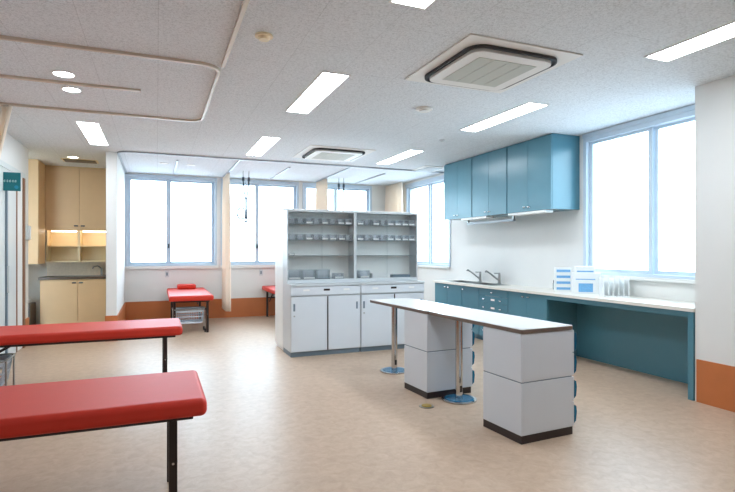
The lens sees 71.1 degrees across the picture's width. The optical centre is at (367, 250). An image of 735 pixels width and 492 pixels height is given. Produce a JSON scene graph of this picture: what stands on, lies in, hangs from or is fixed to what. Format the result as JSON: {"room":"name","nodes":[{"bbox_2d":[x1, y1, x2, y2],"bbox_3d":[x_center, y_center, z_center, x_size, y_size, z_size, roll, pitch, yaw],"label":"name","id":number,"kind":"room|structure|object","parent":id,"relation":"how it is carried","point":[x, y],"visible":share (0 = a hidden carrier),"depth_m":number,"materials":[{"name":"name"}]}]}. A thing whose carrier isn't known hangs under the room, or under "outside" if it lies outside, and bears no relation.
{"room":"clinic treatment room","nodes":[
{"label":"clinic treatment room","id":0,"kind":"room"},
{"bbox_2d":[0,132,27,318],"bbox_3d":[-2.927,-0.055,2.502,0.200,2.710,10.050,0,0,-22],"label":"wall","id":1,"kind":"structure","parent":0,"point":[14,153],"depth_m":6.83,"materials":[{"name":"paint"}]},
{"bbox_2d":[3,172,20,190],"bbox_3d":[-4.138,-0.797,5.975,0.190,0.215,0.025,0,0,-22],"label":"direction sign","id":2,"kind":"object","parent":1,"relation":"attached to","point":[11,180],"visible":0.93,"depth_m":5.97,"materials":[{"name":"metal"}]},
{"bbox_2d":[0,160,24,360],"bbox_3d":[-4.221,0.138,6.014,0.065,2.325,1.930,0,0,-22],"label":"door","id":3,"kind":"structure","parent":1,"relation":"in","point":[12,203],"depth_m":6.34,"materials":[{"name":"grey metal"}]},
{"bbox_2d":[25,225,30,239],"bbox_3d":[-4.665,-0.240,7.091,0.060,0.200,0.140,0,0,-22],"label":"wall phone","id":4,"kind":"object","parent":1,"relation":"attached to","point":[27,228],"visible":1,"depth_m":7.03,"materials":[{"name":"white plastic"}]},
{"bbox_2d":[105,151,125,341],"bbox_3d":[-4.049,-0.055,8.304,0.164,2.710,2.062,0,0,-22],"label":"wall","id":5,"kind":"structure","parent":0,"point":[115,173],"depth_m":7.38,"materials":[{"name":"paint"}]},
{"bbox_2d":[28,172,385,324],"bbox_3d":[-2.803,-0.055,10.037,7.220,2.710,0.200,0,0,-22],"label":"wall","id":6,"kind":"structure","parent":0,"point":[141,285],"depth_m":9.79,"materials":[{"name":"paint"}]},
{"bbox_2d":[45,165,105,230],"bbox_3d":[-4.927,-0.873,8.849,1.068,1.075,0.388,0,0,-22],"label":"upper cabinet","id":7,"kind":"object","parent":6,"relation":"attached to","point":[75,197],"visible":0.79,"depth_m":8.66,"materials":[{"name":"beige laminate"}]},
{"bbox_2d":[46,230,105,261],"bbox_3d":[-4.921,-0.066,8.888,1.028,0.532,0.320,0,0,-22],"label":"open shelf","id":8,"kind":"object","parent":6,"relation":"attached to","point":[79,246],"visible":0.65,"depth_m":8.94,"materials":[{"name":"wood"}]},
{"bbox_2d":[47,262,105,275],"bbox_3d":[-4.997,0.320,9.019,1.068,0.236,0.012,0,0,-22],"label":"backsplash","id":9,"kind":"structure","parent":6,"relation":"attached to","point":[53,268],"depth_m":8.97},
{"bbox_2d":[126,297,274,319],"bbox_3d":[-1.897,1.117,10.293,5.326,0.365,0.012,0,0,-22],"label":"baseboard","id":10,"kind":"structure","parent":6,"relation":"attached to","point":[240,307],"depth_m":9.84,"materials":[{"name":"wood"}]},
{"bbox_2d":[220,160,298,267],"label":"window","id":11,"kind":"structure","parent":6,"relation":"in","point":[295,185],"depth_m":10.21,"materials":[{"name":"metal"}]},
{"bbox_2d":[222,173,230,311],"bbox_3d":[-2.615,-0.143,9.528,0.093,2.486,0.647,0,0,-22],"label":"curtain","id":12,"kind":"object","parent":11,"relation":"hanging from","point":[226,202],"visible":1,"depth_m":9.28,"materials":[{"name":"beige fabric"}]},
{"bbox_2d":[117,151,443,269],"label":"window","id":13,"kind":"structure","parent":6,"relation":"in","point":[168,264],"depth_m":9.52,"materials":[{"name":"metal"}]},
{"bbox_2d":[302,167,371,210],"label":"window","id":14,"kind":"structure","parent":6,"relation":"in","point":[368,189],"depth_m":10.83,"materials":[{"name":"metal"}]},
{"bbox_2d":[315,179,327,209],"bbox_3d":[-0.912,-0.168,10.226,0.103,2.436,0.647,0,0,-22],"label":"curtain","id":15,"kind":"object","parent":14,"relation":"hanging from","point":[321,200],"visible":0.21,"depth_m":10.07,"materials":[{"name":"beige fabric"}]},
{"bbox_2d":[0,0,734,185],"bbox_3d":[-0.446,-1.485,4.518,7.600,0.150,12.300,0,0,-22],"label":"ceiling","id":16,"kind":"structure","parent":0,"point":[380,44],"depth_m":4.15,"materials":[{"name":"paint"}]},
{"bbox_2d":[51,70,75,77],"bbox_3d":[-2.424,-1.406,4.108,0.170,0.008,0.170,0,0,-22],"label":"recessed light","id":17,"kind":"object","parent":16,"relation":"in","point":[60,73],"visible":1,"depth_m":4.10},
{"bbox_2d":[0,74,140,91],"bbox_3d":[-2.698,-1.401,4.239,1.520,0.018,0.040,0,0,-22],"label":"track","id":18,"kind":"object","parent":16,"relation":"attached to","point":[1,75],"visible":1,"depth_m":4.30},
{"bbox_2d":[61,86,81,92],"bbox_3d":[-2.589,-1.406,4.505,0.160,0.008,0.160,0,0,-22],"label":"recessed light","id":19,"kind":"object","parent":16,"relation":"in","point":[64,88],"visible":1,"depth_m":4.50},
{"bbox_2d":[61,158,98,163],"bbox_3d":[-4.516,-1.402,8.098,0.500,0.016,0.310,0,0,-22],"label":"ceiling vent","id":20,"kind":"object","parent":16,"relation":"in","point":[63,159],"visible":1,"depth_m":8.08,"materials":[{"name":"metal"}]},
{"bbox_2d":[75,121,108,145],"bbox_3d":[-3.328,-1.407,6.261,0.235,0.006,1.310,0,0,-22],"label":"recessed light","id":21,"kind":"object","parent":16,"relation":"in","point":[93,133],"visible":1,"depth_m":6.14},
{"bbox_2d":[0,35,219,121],"bbox_3d":[-2.427,-1.399,4.361,2.113,0.022,1.856,0,0,-22],"label":"rail","id":22,"kind":"object","parent":16,"relation":"attached to","point":[2,37],"visible":1,"depth_m":3.83,"materials":[{"name":"metal"}]},
{"bbox_2d":[0,104,12,156],"bbox_3d":[-3.578,-0.168,4.878,0.360,2.437,0.086,0,0,-22],"label":"curtain","id":23,"kind":"object","parent":22,"relation":"hanging from","point":[5,111],"visible":1,"depth_m":4.91,"materials":[{"name":"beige fabric"}]},
{"bbox_2d":[221,0,249,67],"bbox_3d":[-0.034,-1.399,1.310,0.026,0.022,5.610,0,0,-22],"label":"rail","id":24,"kind":"object","parent":16,"relation":"attached to","point":[245,3],"visible":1,"depth_m":3.27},
{"bbox_2d":[236,171,249,221],"bbox_3d":[-2.204,-0.955,9.136,0.242,0.910,0.090,0,0,-22],"label":"hanger","id":25,"kind":"object","parent":16,"relation":"hanging from","point":[243,180],"visible":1,"depth_m":9.13,"materials":[{"name":"metal"}]},
{"bbox_2d":[245,136,280,155],"bbox_3d":[-1.442,-1.407,7.017,0.240,0.006,1.320,0,0,-22],"label":"recessed light","id":26,"kind":"object","parent":16,"relation":"in","point":[264,143],"visible":1,"depth_m":6.91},
{"bbox_2d":[255,31,272,41],"bbox_3d":[-0.678,-1.393,3.370,0.116,0.034,0.116,0,0,-22],"label":"smoke detector","id":27,"kind":"object","parent":16,"relation":"attached to","point":[262,36],"visible":1,"depth_m":3.34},
{"bbox_2d":[270,167,290,179],"bbox_3d":[-1.609,-1.402,9.418,0.030,0.016,1.550,0,0,-22],"label":"track","id":28,"kind":"object","parent":16,"relation":"attached to","point":[288,167],"visible":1,"depth_m":9.28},
{"bbox_2d":[285,71,350,113],"bbox_3d":[-0.483,-1.407,4.676,0.240,0.006,1.260,0,0,-22],"label":"recessed light","id":29,"kind":"object","parent":16,"relation":"in","point":[325,83],"visible":1,"depth_m":4.56,"materials":[{"name":"plastic"}]},
{"bbox_2d":[293,145,375,161],"bbox_3d":[-0.502,-1.385,7.494,0.950,0.049,0.970,0,0,-22],"label":"air conditioner","id":30,"kind":"object","parent":16,"relation":"attached to","point":[312,152],"visible":1,"depth_m":7.31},
{"bbox_2d":[311,152,328,158],"bbox_3d":[-0.679,-1.363,7.421,0.122,0.003,0.510,0,0,-22],"label":"grille","id":31,"kind":"object","parent":30,"relation":"attached to","point":[320,155],"depth_m":7.39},
{"bbox_2d":[320,153,337,159],"bbox_3d":[-0.561,-1.363,7.469,0.122,0.003,0.510,0,0,-22],"label":"grille","id":32,"kind":"object","parent":30,"relation":"attached to","point":[328,156],"depth_m":7.47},
{"bbox_2d":[328,154,346,159],"bbox_3d":[-0.443,-1.363,7.518,0.122,0.003,0.510,0,0,-22],"label":"grille","id":33,"kind":"object","parent":30,"relation":"attached to","point":[337,156],"depth_m":7.52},
{"bbox_2d":[337,154,353,160],"bbox_3d":[-0.325,-1.363,7.566,0.122,0.003,0.510,0,0,-22],"label":"grille","id":34,"kind":"object","parent":30,"relation":"attached to","point":[345,157],"depth_m":7.55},
{"bbox_2d":[338,178,344,209],"bbox_3d":[-0.511,-0.911,10.035,0.148,0.998,0.048,0,0,-22],"label":"hanger","id":35,"kind":"object","parent":16,"relation":"hanging from","point":[338,178],"visible":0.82,"depth_m":10.01,"materials":[{"name":"metal"}]},
{"bbox_2d":[355,173,384,183],"bbox_3d":[0.029,-1.402,10.115,0.030,0.016,1.500,0,0,-22],"label":"track","id":36,"kind":"object","parent":16,"relation":"attached to","point":[383,173],"visible":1,"depth_m":10.00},
{"bbox_2d":[375,150,423,164],"bbox_3d":[0.469,-1.407,7.821,0.225,0.006,1.240,0,0,-22],"label":"recessed light","id":37,"kind":"object","parent":16,"relation":"in","point":[408,153],"visible":1,"depth_m":7.71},
{"bbox_2d":[388,0,435,9],"bbox_3d":[0.467,-1.407,2.382,0.240,0.006,1.255,0,0,-22],"label":"recessed light","id":38,"kind":"object","parent":16,"relation":"in","point":[420,4],"visible":1,"depth_m":2.93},
{"bbox_2d":[392,0,432,7],"bbox_3d":[0.467,-1.408,2.382,0.212,0.004,1.227,0,0,-22],"label":"diffuser","id":39,"kind":"object","parent":38,"relation":"attached to","point":[410,3],"depth_m":2.93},
{"bbox_2d":[416,106,432,112],"bbox_3d":[0.564,-1.393,5.115,0.170,0.034,0.170,0,0,-22],"label":"smoke detector","id":40,"kind":"object","parent":16,"relation":"attached to","point":[423,109],"visible":1,"depth_m":5.07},
{"bbox_2d":[413,165,443,171],"bbox_3d":[1.061,-1.399,8.901,0.450,0.022,0.570,0,0,-22],"label":"recessed light","id":41,"kind":"object","parent":16,"relation":"in","point":[425,168],"visible":0.94,"depth_m":8.80,"materials":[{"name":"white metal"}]},
{"bbox_2d":[405,33,582,92],"bbox_3d":[0.927,-1.385,3.964,0.950,0.049,0.965,0,0,-22],"label":"air conditioner","id":42,"kind":"object","parent":16,"relation":"attached to","point":[475,62],"visible":1,"depth_m":3.79,"materials":[{"name":"plastic"}]},
{"bbox_2d":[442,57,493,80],"bbox_3d":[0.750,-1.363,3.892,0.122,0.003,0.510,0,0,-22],"label":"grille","id":43,"kind":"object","parent":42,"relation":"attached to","point":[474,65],"depth_m":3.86,"materials":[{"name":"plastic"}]},
{"bbox_2d":[456,60,507,82],"bbox_3d":[0.868,-1.363,3.940,0.122,0.003,0.510,0,0,-22],"label":"grille","id":44,"kind":"object","parent":42,"relation":"attached to","point":[491,66],"depth_m":3.92,"materials":[{"name":"plastic"}]},
{"bbox_2d":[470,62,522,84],"bbox_3d":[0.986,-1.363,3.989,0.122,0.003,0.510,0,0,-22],"label":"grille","id":45,"kind":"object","parent":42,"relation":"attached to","point":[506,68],"depth_m":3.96,"materials":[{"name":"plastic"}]},
{"bbox_2d":[483,65,535,86],"bbox_3d":[1.104,-1.363,4.037,0.122,0.003,0.510,0,0,-22],"label":"grille","id":46,"kind":"object","parent":42,"relation":"attached to","point":[520,70],"depth_m":4.02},
{"bbox_2d":[460,102,548,131],"bbox_3d":[1.415,-1.407,5.502,0.240,0.006,1.230,0,0,-22],"label":"recessed light","id":47,"kind":"object","parent":16,"relation":"in","point":[528,107],"visible":1,"depth_m":5.41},
{"bbox_2d":[644,21,734,61],"bbox_3d":[2.363,-1.407,3.215,0.240,0.006,1.260,0,0,-22],"label":"recessed light","id":48,"kind":"object","parent":16,"relation":"in","point":[725,32],"visible":1,"depth_m":3.50,"materials":[{"name":"plastic"}]},
{"bbox_2d":[0,315,734,491],"bbox_3d":[-0.446,1.360,4.518,7.600,0.120,12.300,0,0,-22],"label":"floor","id":49,"kind":"structure","parent":0,"point":[273,420],"depth_m":3.61,"materials":[{"name":"tile"}]},
{"bbox_2d":[0,353,15,385],"bbox_3d":[-3.306,1.109,4.352,0.502,0.381,0.380,0,0,-22],"label":"cart","id":50,"kind":"object","parent":49,"relation":"on","point":[5,365],"visible":0.82,"depth_m":4.48,"materials":[{"name":"plastic"}]},
{"bbox_2d":[28,299,35,324],"bbox_3d":[-5.418,1.040,8.020,0.350,0.520,0.450,0,0,-22],"label":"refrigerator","id":51,"kind":"object","parent":49,"relation":"on","point":[31,305],"visible":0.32,"depth_m":8.06,"materials":[{"name":"metal"}]},
{"bbox_2d":[38,262,105,323],"bbox_3d":[-4.891,0.751,8.736,1.088,1.098,0.616,0,0,-22],"label":"base cabinet","id":52,"kind":"object","parent":49,"relation":"on","point":[70,292],"visible":0.69,"depth_m":8.49,"materials":[{"name":"beige laminate"}]},
{"bbox_2d":[38,275,105,279],"bbox_3d":[-4.891,0.457,8.736,1.088,0.037,0.616,0,0,-22],"label":"countertop","id":53,"kind":"structure","parent":52,"relation":"on","point":[72,276],"depth_m":8.53,"materials":[{"name":"stone"}]},
{"bbox_2d":[0,318,182,372],"bbox_3d":[-2.681,1.000,4.705,1.840,0.600,0.660,0,0,-22],"label":"bed","id":54,"kind":"object","parent":49,"relation":"on","point":[83,332],"visible":0.88,"depth_m":4.59,"materials":[{"name":"red leather"}]},
{"bbox_2d":[0,370,206,491],"bbox_3d":[-1.732,1.000,2.387,1.840,0.600,0.660,0,0,-22],"label":"bed","id":55,"kind":"object","parent":49,"relation":"on","point":[34,410],"visible":1,"depth_m":2.40,"materials":[{"name":"leather"}]},
{"bbox_2d":[172,306,205,331],"bbox_3d":[-2.850,1.109,8.213,0.502,0.381,0.380,0,0,-22],"label":"cart","id":56,"kind":"object","parent":49,"relation":"on","point":[188,309],"visible":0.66,"depth_m":8.16,"materials":[{"name":"plastic"}]},
{"bbox_2d":[176,307,203,323],"bbox_3d":[-2.850,1.040,8.213,0.453,0.220,0.340,0,0,-22],"label":"basket","id":57,"kind":"object","parent":56,"relation":"on","point":[188,309],"depth_m":8.12,"materials":[{"name":"plastic"}]},
{"bbox_2d":[167,287,213,331],"bbox_3d":[-3.058,1.000,8.787,0.660,0.600,1.840,0,0,-22],"label":"bed","id":58,"kind":"object","parent":49,"relation":"on","point":[199,294],"visible":0.81,"depth_m":8.14,"materials":[{"name":"leather"}]},
{"bbox_2d":[177,284,195,288],"bbox_3d":[-3.289,0.657,9.351,0.320,0.085,0.240,0,0,-22],"label":"pillow","id":59,"kind":"object","parent":58,"relation":"on","point":[179,286],"visible":1,"depth_m":9.25,"materials":[{"name":"red leather"}]},
{"bbox_2d":[262,285,274,316],"bbox_3d":[-1.438,1.000,9.450,0.660,0.600,1.840,0,0,-22],"label":"bed","id":60,"kind":"object","parent":49,"relation":"on","point":[271,289],"visible":0.29,"depth_m":9.95,"materials":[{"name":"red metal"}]},
{"bbox_2d":[283,209,360,356],"bbox_3d":[-0.584,0.395,6.579,0.905,1.810,0.431,0,0,-22],"label":"tall cabinet","id":61,"kind":"object","parent":49,"relation":"on","point":[321,316],"visible":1,"depth_m":6.50,"materials":[{"name":"grey metal"}]},
{"bbox_2d":[288,270,300,279],"bbox_3d":[-0.937,0.309,6.537,0.170,0.120,0.122,0,0,-22],"label":"storage bin","id":62,"kind":"object","parent":61,"relation":"in","point":[299,277],"visible":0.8,"depth_m":6.50,"materials":[{"name":"white plastic"}]},
{"bbox_2d":[301,269,315,278],"bbox_3d":[-0.761,0.309,6.609,0.170,0.120,0.122,0,0,-22],"label":"storage bin","id":63,"kind":"object","parent":61,"relation":"in","point":[314,271],"visible":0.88,"depth_m":6.60,"materials":[{"name":"white plastic"}]},
{"bbox_2d":[288,223,350,225],"bbox_3d":[-0.626,-0.334,6.681,0.873,0.008,0.181,0,0,-22],"label":"shelf","id":64,"kind":"object","parent":61,"relation":"attached to","point":[289,224],"depth_m":6.74,"materials":[{"name":"grey metal"}]},
{"bbox_2d":[288,240,352,240],"bbox_3d":[-0.626,-0.129,6.681,0.873,0.008,0.181,0,0,-22],"label":"shelf","id":65,"kind":"object","parent":61,"relation":"attached to","point":[288,240],"depth_m":6.78,"materials":[{"name":"grey metal"}]},
{"bbox_2d":[291,255,352,255],"bbox_3d":[-0.626,0.071,6.681,0.873,0.008,0.181,0,0,-22],"label":"shelf","id":66,"kind":"object","parent":61,"relation":"attached to","point":[291,255],"depth_m":6.63,"materials":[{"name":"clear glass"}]},
{"bbox_2d":[315,269,329,278],"bbox_3d":[-0.586,0.309,6.681,0.170,0.120,0.120,0,0,-22],"label":"storage bin","id":67,"kind":"object","parent":61,"relation":"in","point":[328,270],"visible":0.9,"depth_m":6.68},
{"bbox_2d":[320,234,328,239],"bbox_3d":[-0.567,-0.171,6.688,0.092,0.075,0.122,0,0,-22],"label":"storage bin","id":68,"kind":"object","parent":61,"relation":"on","point":[327,235],"visible":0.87,"depth_m":6.66,"materials":[{"name":"white plastic"}]},
{"bbox_2d":[332,273,343,278],"bbox_3d":[-0.391,0.334,6.760,0.130,0.070,0.122,0,0,-22],"label":"storage bin","id":69,"kind":"object","parent":61,"relation":"in","point":[333,274],"visible":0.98,"depth_m":6.74,"materials":[{"name":"white plastic"}]},
{"bbox_2d":[337,234,344,239],"bbox_3d":[-0.354,-0.171,6.775,0.092,0.075,0.122,0,0,-22],"label":"storage bin","id":70,"kind":"object","parent":61,"relation":"on","point":[343,236],"visible":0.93,"depth_m":6.73,"materials":[{"name":"white plastic"}]},
{"bbox_2d":[275,208,408,349],"bbox_3d":[-0.333,0.380,7.179,1.825,1.840,0.460,0,0,-22],"label":"storage cabinet","id":71,"kind":"object","parent":49,"relation":"on","point":[279,213],"visible":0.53,"depth_m":6.85,"materials":[{"name":"white metal"}]},
{"bbox_2d":[355,211,424,351],"bbox_3d":[0.263,0.395,6.926,0.915,1.810,0.431,0,0,-22],"label":"tall cabinet","id":72,"kind":"object","parent":49,"relation":"on","point":[391,256],"visible":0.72,"depth_m":6.98,"materials":[{"name":"grey metal"}]},
{"bbox_2d":[357,270,369,277],"bbox_3d":[-0.058,0.319,6.896,0.140,0.100,0.122,0,0,-22],"label":"storage bin","id":73,"kind":"object","parent":72,"relation":"in","point":[358,271],"visible":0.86,"depth_m":6.88,"materials":[{"name":"white plastic"}]},
{"bbox_2d":[371,235,378,240],"bbox_3d":[0.095,-0.171,6.959,0.092,0.075,0.122,0,0,-22],"label":"storage bin","id":74,"kind":"object","parent":72,"relation":"on","point":[377,236],"visible":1,"depth_m":6.94,"materials":[{"name":"white plastic"}]},
{"bbox_2d":[370,273,389,277],"bbox_3d":[0.164,0.339,6.988,0.260,0.060,0.120,0,0,-22],"label":"storage bin","id":75,"kind":"object","parent":72,"relation":"in","point":[372,275],"visible":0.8,"depth_m":6.93,"materials":[{"name":"white plastic"}]},
{"bbox_2d":[379,235,386,240],"bbox_3d":[0.196,-0.171,7.002,0.092,0.075,0.120,0,0,-22],"label":"storage bin","id":76,"kind":"object","parent":72,"relation":"on","point":[384,236],"visible":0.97,"depth_m":6.99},
{"bbox_2d":[357,225,414,226],"bbox_3d":[0.220,-0.334,7.028,0.883,0.008,0.181,0,0,-22],"label":"shelf","id":77,"kind":"object","parent":72,"relation":"attached to","point":[357,225],"depth_m":7.03,"materials":[{"name":"grey metal"}]},
{"bbox_2d":[390,274,409,276],"bbox_3d":[0.441,0.351,7.102,0.270,0.035,0.120,0,0,-22],"label":"storage bin","id":78,"kind":"object","parent":72,"relation":"in","point":[391,275],"visible":0.81,"depth_m":7.07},
{"bbox_2d":[401,235,407,240],"bbox_3d":[0.497,-0.171,7.124,0.092,0.075,0.122,0,0,-22],"label":"storage bin","id":79,"kind":"object","parent":72,"relation":"on","point":[405,236],"visible":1,"depth_m":7.11,"materials":[{"name":"white plastic"}]},
{"bbox_2d":[401,220,407,225],"bbox_3d":[0.497,-0.376,7.124,0.092,0.075,0.122,0,0,-22],"label":"storage bin","id":80,"kind":"object","parent":72,"relation":"on","point":[406,221],"visible":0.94,"depth_m":7.08,"materials":[{"name":"white plastic"}]},
{"bbox_2d":[408,235,414,240],"bbox_3d":[0.590,-0.171,7.162,0.092,0.075,0.122,0,0,-22],"label":"storage bin","id":81,"kind":"object","parent":72,"relation":"on","point":[412,236],"visible":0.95,"depth_m":7.14,"materials":[{"name":"white plastic"}]},
{"bbox_2d":[370,298,474,398],"bbox_3d":[0.498,0.915,5.139,0.515,0.770,1.193,0,0,-26],"label":"work table","id":82,"kind":"object","parent":49,"relation":"on","point":[428,371],"visible":0.9,"depth_m":4.62,"materials":[{"name":"white laminate"}]},
{"bbox_2d":[419,404,433,408],"bbox_3d":[0.492,1.294,4.286,0.124,0.012,0.124,0,0,-22],"label":"floor outlet","id":83,"kind":"object","parent":49,"relation":"on","point":[426,406],"visible":1,"depth_m":4.26,"materials":[{"name":"metal"}]},
{"bbox_2d":[435,283,461,306],"bbox_3d":[1.504,0.917,8.343,0.529,0.766,0.818,0,0,-22],"label":"base cabinet","id":84,"kind":"object","parent":49,"relation":"on","point":[450,294],"visible":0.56,"depth_m":8.22,"materials":[{"name":"teal laminate"}]},
{"bbox_2d":[433,280,694,311],"bbox_3d":[2.199,0.518,6.634,0.539,0.031,4.528,0,0,-22],"label":"countertop","id":85,"kind":"structure","parent":84,"relation":"on","point":[632,300],"depth_m":5.49,"materials":[{"name":"laminate"}]},
{"bbox_2d":[449,280,485,282],"bbox_3d":[1.551,0.587,8.232,0.340,0.173,0.690,0,0,-22],"label":"sink","id":86,"kind":"object","parent":85,"relation":"in","point":[460,281],"visible":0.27,"depth_m":8.41,"materials":[{"name":"metal"}]},
{"bbox_2d":[466,269,481,281],"bbox_3d":[1.689,0.400,8.148,0.288,0.207,0.060,0,0,-22],"label":"faucet","id":87,"kind":"object","parent":85,"relation":"on","point":[480,273],"visible":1,"depth_m":8.17,"materials":[{"name":"metal"}]},
{"bbox_2d":[469,283,505,296],"bbox_3d":[1.805,0.587,7.612,0.340,0.173,0.550,0,0,-22],"label":"sink","id":88,"kind":"object","parent":85,"relation":"in","point":[488,284],"visible":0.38,"depth_m":7.75,"materials":[{"name":"metal"}]},
{"bbox_2d":[485,270,500,283],"bbox_3d":[1.875,0.400,7.694,0.288,0.207,0.060,0,0,-22],"label":"faucet","id":89,"kind":"object","parent":85,"relation":"on","point":[499,274],"visible":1,"depth_m":7.72,"materials":[{"name":"metal"}]},
{"bbox_2d":[554,285,570,290],"bbox_3d":[2.416,0.467,6.370,0.190,0.072,0.132,0,0,13],"label":"box","id":90,"kind":"object","parent":85,"relation":"on","point":[556,287],"visible":0.73,"depth_m":6.31,"materials":[{"name":"white plastic"}]},
{"bbox_2d":[554,279,570,285],"bbox_3d":[2.416,0.395,6.370,0.190,0.072,0.132,0,0,13],"label":"box","id":91,"kind":"object","parent":90,"relation":"on","point":[556,282],"visible":0.73,"depth_m":6.31,"materials":[{"name":"cardboard"}]},
{"bbox_2d":[554,273,570,279],"bbox_3d":[2.416,0.323,6.370,0.190,0.072,0.132,0,0,13],"label":"box","id":92,"kind":"object","parent":91,"relation":"on","point":[556,276],"visible":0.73,"depth_m":6.31,"materials":[{"name":"white plastic"}]},
{"bbox_2d":[554,267,571,273],"bbox_3d":[2.416,0.251,6.370,0.190,0.072,0.132,0,0,13],"label":"box","id":93,"kind":"object","parent":92,"relation":"on","point":[556,270],"visible":0.92,"depth_m":6.31,"materials":[{"name":"white plastic"}]},
{"bbox_2d":[571,280,598,293],"bbox_3d":[2.550,0.428,6.015,0.300,0.150,0.142,0,0,13],"label":"box","id":94,"kind":"object","parent":85,"relation":"on","point":[577,287],"visible":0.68,"depth_m":5.95,"materials":[{"name":"cardboard"}]},
{"bbox_2d":[571,272,600,280],"bbox_3d":[2.550,0.307,6.015,0.300,0.090,0.142,0,0,13],"label":"box","id":95,"kind":"object","parent":94,"relation":"on","point":[574,276],"visible":0.89,"depth_m":5.95,"materials":[{"name":"cardboard"}]},
{"bbox_2d":[574,266,594,272],"bbox_3d":[2.542,0.225,6.022,0.210,0.075,0.122,0,0,13],"label":"box","id":96,"kind":"object","parent":95,"relation":"on","point":[577,269],"visible":1,"depth_m":5.97,"materials":[{"name":"white plastic"}]},
{"bbox_2d":[599,276,629,296],"bbox_3d":[2.691,0.393,5.619,0.260,0.220,0.200,0,0,12],"label":"rack","id":97,"kind":"object","parent":85,"relation":"on","point":[616,286],"visible":1,"depth_m":5.59,"materials":[{"name":"white plastic"}]},
{"bbox_2d":[462,286,481,339],"bbox_3d":[1.746,0.917,7.751,0.529,0.766,0.453,0,0,-22],"label":"base cabinet","id":98,"kind":"object","parent":49,"relation":"on","point":[470,295],"visible":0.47,"depth_m":7.60,"materials":[{"name":"teal laminate"}]},
{"bbox_2d":[479,288,507,339],"bbox_3d":[1.958,0.917,7.233,0.529,0.766,0.659,0,0,-22],"label":"base cabinet","id":99,"kind":"object","parent":49,"relation":"on","point":[499,303],"visible":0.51,"depth_m":7.15,"materials":[{"name":"teal laminate"}]},
{"bbox_2d":[429,309,576,444],"bbox_3d":[1.004,0.915,4.082,0.515,0.770,1.193,0,0,-26],"label":"work table","id":100,"kind":"object","parent":49,"relation":"on","point":[530,387],"visible":1,"depth_m":3.58,"materials":[{"name":"laminate"}]},
{"bbox_2d":[508,291,576,355],"bbox_3d":[2.225,0.917,6.583,0.529,0.766,0.738,0,0,-22],"label":"base cabinet","id":101,"kind":"object","parent":49,"relation":"on","point":[528,305],"visible":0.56,"depth_m":6.31,"materials":[{"name":"teal laminate"}]},
{"bbox_2d":[546,295,694,400],"bbox_3d":[2.711,0.917,5.391,0.533,0.766,1.833,0,0,-22],"label":"desk","id":102,"kind":"object","parent":49,"relation":"on","point":[659,342],"visible":0.74,"depth_m":5.45,"materials":[{"name":"teal laminate"}]},
{"bbox_2d":[385,182,402,211],"bbox_3d":[0.552,-0.168,10.793,0.123,2.436,0.747,0,0,-22],"label":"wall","id":103,"kind":"structure","parent":0,"point":[393,192],"depth_m":10.67,"materials":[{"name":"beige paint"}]},
{"bbox_2d":[402,75,734,400],"bbox_3d":[2.635,-0.055,5.861,0.720,2.710,12.050,0,0,-22],"label":"wall","id":104,"kind":"structure","parent":0,"point":[525,251],"depth_m":4.43,"materials":[{"name":"paint"}]},
{"bbox_2d":[405,175,450,268],"bbox_3d":[1.179,-0.517,9.933,0.170,1.685,1.750,0,0,-22],"label":"window","id":105,"kind":"structure","parent":104,"relation":"in","point":[430,182],"depth_m":9.90,"materials":[{"name":"metal"}]},
{"bbox_2d":[444,157,471,219],"bbox_3d":[1.602,-0.951,8.180,0.476,0.910,0.807,0,0,-22],"label":"upper cabinet","id":106,"kind":"object","parent":104,"relation":"attached to","point":[457,175],"visible":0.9,"depth_m":8.06,"materials":[{"name":"teal laminate"}]},
{"bbox_2d":[472,147,508,217],"bbox_3d":[1.915,-0.951,7.414,0.476,0.910,0.822,0,0,-22],"label":"upper cabinet","id":107,"kind":"object","parent":104,"relation":"attached to","point":[489,169],"visible":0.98,"depth_m":7.31,"materials":[{"name":"teal laminate"}]},
{"bbox_2d":[461,216,492,220],"bbox_3d":[1.635,-0.479,7.721,0.122,0.030,0.650,0,0,-22],"label":"strip light","id":108,"kind":"object","parent":107,"relation":"attached to","point":[481,217],"visible":1,"depth_m":7.61,"materials":[{"name":"white plastic"}]},
{"bbox_2d":[467,216,515,224],"bbox_3d":[1.805,-0.450,7.612,0.040,0.100,1.144,0,0,-22],"label":"rail","id":109,"kind":"object","parent":107,"relation":"attached to","point":[513,217],"visible":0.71,"depth_m":7.51,"materials":[{"name":"metal"}]},
{"bbox_2d":[507,133,579,213],"bbox_3d":[2.234,-0.951,6.635,0.476,0.910,0.835,0,0,-22],"label":"upper cabinet","id":110,"kind":"object","parent":104,"relation":"attached to","point":[543,172],"visible":0.98,"depth_m":6.33,"materials":[{"name":"teal laminate"}]},
{"bbox_2d":[508,210,552,215],"bbox_3d":[2.084,-0.479,6.624,0.122,0.030,0.720,0,0,-22],"label":"strip light","id":111,"kind":"object","parent":110,"relation":"attached to","point":[538,211],"visible":1,"depth_m":6.52,"materials":[{"name":"white plastic"}]},
{"bbox_2d":[582,104,694,283],"bbox_3d":[3.003,-0.542,5.477,0.170,1.725,1.740,0,0,-22],"label":"window","id":112,"kind":"structure","parent":104,"relation":"in","point":[653,124],"depth_m":5.49,"materials":[{"name":"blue metal"}]},
{"bbox_2d":[696,359,734,411],"bbox_3d":[3.705,1.117,2.284,0.012,0.365,4.620,0,0,-22],"label":"baseboard","id":113,"kind":"structure","parent":104,"relation":"attached to","point":[715,382],"depth_m":4.27,"materials":[{"name":"wood"}]},
{"bbox_3d":[-5.634,-0.055,7.688,0.200,2.710,2.000,0,0,-22],"label":"wall niche","id":114,"kind":"object","parent":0,"visible":0},
{"bbox_2d":[28,159,44,263],"bbox_3d":[-5.439,-0.598,8.136,0.500,1.625,0.540,0,0,-22],"label":"upper cabinet","id":115,"kind":"object","parent":114,"relation":"attached to","point":[36,168],"visible":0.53,"depth_m":7.97,"materials":[{"name":"beige laminate"}]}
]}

